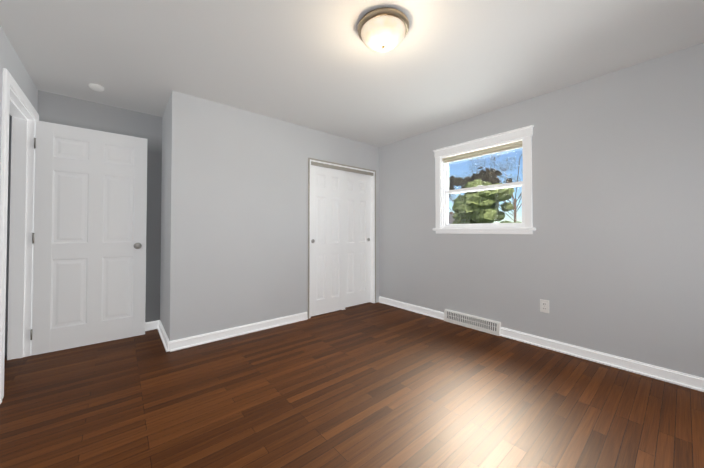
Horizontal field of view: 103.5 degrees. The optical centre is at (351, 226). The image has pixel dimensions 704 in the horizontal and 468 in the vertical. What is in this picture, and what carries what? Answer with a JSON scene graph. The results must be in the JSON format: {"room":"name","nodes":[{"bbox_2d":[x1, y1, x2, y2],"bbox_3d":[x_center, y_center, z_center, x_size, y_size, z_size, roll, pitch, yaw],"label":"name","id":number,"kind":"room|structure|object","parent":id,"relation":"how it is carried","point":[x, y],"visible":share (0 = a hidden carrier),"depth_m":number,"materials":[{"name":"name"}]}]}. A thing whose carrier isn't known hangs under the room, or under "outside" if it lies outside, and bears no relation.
{"room":"empty bedroom","nodes":[
{"label":"empty bedroom","id":0,"kind":"room"},
{"bbox_2d":[0,26,37,186],"bbox_3d":[-1.496,-0.085,0.796,0.120,2.340,4.546,1,-1,-40],"label":"wall","id":1,"kind":"structure","parent":0,"point":[15,68],"depth_m":1.93,"materials":[{"name":"paint"}]},
{"bbox_2d":[0,68,38,399],"bbox_3d":[-2.548,0.054,2.061,0.143,2.103,0.926,1,-1,-40],"label":"door frame","id":2,"kind":"structure","parent":1,"relation":"attached to","point":[20,237],"depth_m":2.34,"materials":[{"name":"white wood"}]},
{"bbox_2d":[30,120,146,354],"bbox_3d":[-2.440,0.097,2.636,0.785,2.018,0.171,1,-1,-39],"label":"entry door","id":3,"kind":"structure","parent":1,"relation":"in","point":[89,242],"depth_m":2.59,"materials":[{"name":"painted wood"},{"name":"brushed nickel"}]},
{"bbox_2d":[5,90,161,355],"bbox_3d":[-2.909,-0.058,2.499,2.200,2.340,0.120,1,-1,-40],"label":"wall","id":4,"kind":"structure","parent":0,"point":[63,110],"depth_m":2.95,"materials":[{"name":"paint"}]},
{"bbox_2d":[145,320,158,330],"bbox_3d":[-2.467,1.072,2.755,0.930,0.088,0.026,1,-1,-40],"label":"baseboard","id":5,"kind":"structure","parent":4,"relation":"attached to","point":[152,325],"depth_m":3.00,"materials":[{"name":"white wood"}]},
{"bbox_2d":[160,90,187,340],"bbox_3d":[-1.825,-0.053,2.825,0.120,2.340,0.771,1,-1,-40],"label":"wall","id":6,"kind":"structure","parent":0,"point":[173,225],"depth_m":2.55,"materials":[{"name":"paint"}]},
{"bbox_2d":[157,320,169,351],"bbox_3d":[-1.881,1.072,2.760,0.026,0.088,0.771,1,-1,-40],"label":"baseboard","id":7,"kind":"structure","parent":6,"relation":"attached to","point":[164,337],"depth_m":2.66,"materials":[{"name":"white wood"}]},
{"bbox_2d":[185,95,374,337],"bbox_3d":[-0.635,-0.044,3.397,2.440,2.340,0.120,1,-1,-40],"label":"wall","id":8,"kind":"structure","parent":0,"point":[247,224],"depth_m":2.93,"materials":[{"name":"paint"}]},
{"bbox_2d":[170,312,307,351],"bbox_3d":[-1.079,1.075,2.912,1.400,0.088,0.026,1,-1,-40],"label":"baseboard","id":9,"kind":"structure","parent":8,"relation":"attached to","point":[184,343],"depth_m":2.81,"materials":[{"name":"white wood"}]},
{"bbox_2d":[311,165,344,315],"bbox_3d":[-0.318,0.160,3.625,0.558,1.921,0.035,1,-1,-40],"label":"closet door","id":10,"kind":"structure","parent":8,"relation":"in","point":[327,240],"depth_m":3.61,"materials":[{"name":"white wood"}]},
{"bbox_2d":[308,158,375,318],"bbox_3d":[-0.130,0.149,3.811,1.158,1.969,0.128,1,-1,-40],"label":"trim","id":11,"kind":"structure","parent":8,"relation":"attached to","point":[333,165],"depth_m":3.88,"materials":[{"name":"white wood"}]},
{"bbox_2d":[345,171,370,307],"bbox_3d":[0.059,0.166,3.995,0.558,1.921,0.035,1,-1,-40],"label":"closet door","id":12,"kind":"structure","parent":8,"relation":"in","point":[357,238],"depth_m":4.00,"materials":[{"name":"white wood"}]},
{"bbox_2d":[0,302,703,467],"bbox_3d":[-0.497,1.148,1.612,4.985,0.100,4.546,1,-1,-40],"label":"floor","id":13,"kind":"structure","parent":0,"point":[372,385],"depth_m":1.71,"materials":[{"name":"brown wood"}]},
{"bbox_2d":[0,0,703,146],"bbox_3d":[-0.497,-1.302,1.651,4.985,0.120,4.546,1,-1,-40],"label":"ceiling","id":14,"kind":"structure","parent":0,"point":[319,65],"depth_m":1.98,"materials":[{"name":"white paint"}]},
{"bbox_2d":[89,83,103,91],"bbox_3d":[-2.244,-1.214,2.440,0.104,0.030,0.104,1,-1,-40],"label":"smoke detector","id":15,"kind":"object","parent":14,"relation":"attached to","point":[96,87],"visible":1,"depth_m":2.42,"materials":[{"name":"white plastic"}]},
{"bbox_2d":[357,7,408,51],"bbox_3d":[0.194,-1.167,1.724,0.320,0.147,0.320,1,-1,-40],"label":"flush-mount light","id":16,"kind":"object","parent":14,"relation":"attached to","point":[384,29],"visible":1,"depth_m":1.64,"materials":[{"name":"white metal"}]},
{"bbox_2d":[375,146,378,302],"bbox_3d":[0.337,-0.031,4.210,0.095,2.340,0.120,1,-1,-40],"label":"wall pier","id":17,"kind":"object","parent":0,"point":[377,215],"visible":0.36,"depth_m":4.17,"materials":[{"name":"paint"}]},
{"bbox_2d":[379,43,703,377],"bbox_3d":[1.357,-0.047,3.183,0.150,2.340,4.546,1,-1,-40],"label":"wall","id":18,"kind":"structure","parent":0,"point":[615,253],"depth_m":2.32,"materials":[{"name":"paint"}]},
{"bbox_2d":[378,296,443,319],"bbox_3d":[0.757,1.088,3.744,0.026,0.088,1.105,1,-1,-40],"label":"baseboard","id":19,"kind":"structure","parent":18,"relation":"attached to","point":[417,309],"depth_m":3.67,"materials":[{"name":"white wood"}]},
{"bbox_2d":[444,309,500,335],"bbox_3d":[1.309,1.054,3.076,0.038,0.135,0.630,1,-1,-40],"label":"air vent","id":20,"kind":"object","parent":18,"relation":"in","point":[489,326],"visible":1,"depth_m":3.04,"materials":[{"name":"white plastic"}]},
{"bbox_2d":[433,125,535,233],"bbox_3d":[1.431,-0.433,3.088,0.225,1.033,1.097,1,-1,-40],"label":"window unit","id":21,"kind":"structure","parent":18,"relation":"in","point":[519,138],"depth_m":3.00,"materials":[{"name":"white wood"}]},
{"bbox_2d":[540,299,548,312],"bbox_3d":[1.770,0.735,2.553,0.009,0.116,0.072,1,-1,-40],"label":"duplex electrical outlet","id":22,"kind":"object","parent":18,"relation":"attached to","point":[544,305],"visible":1,"depth_m":2.55,"materials":[{"name":"white plastic"}]},
{"bbox_2d":[500,327,703,391],"bbox_3d":[2.093,1.063,2.148,0.026,0.088,1.800,1,-1,-40],"label":"baseboard","id":23,"kind":"structure","parent":18,"relation":"attached to","point":[668,375],"depth_m":2.19,"materials":[{"name":"white wood"}]},
{"label":"outside","id":24,"kind":"structure","parent":0,"visible":0},
{"bbox_3d":[31.336,3.551,58.019,116.245,0.100,130.000,1,-1,-40],"label":"ground","id":25,"kind":"structure","parent":24,"visible":0},
{"bbox_2d":[449,212,454,223],"bbox_3d":[21.502,0.153,61.343,8.600,6.800,11.600,1,-1,-40],"label":"house","id":26,"kind":"structure","parent":25,"relation":"on","point":[450,219],"depth_m":58.90,"materials":[{"name":"white"}]},
{"bbox_2d":[448,153,522,223],"bbox_3d":[20.866,-6.773,51.506,43.753,20.336,35.637,1,-1,-40],"label":"trees","id":27,"kind":"object","parent":25,"relation":"on","point":[471,211],"depth_m":38.73,"materials":[{"name":"green plant"}]}
]}

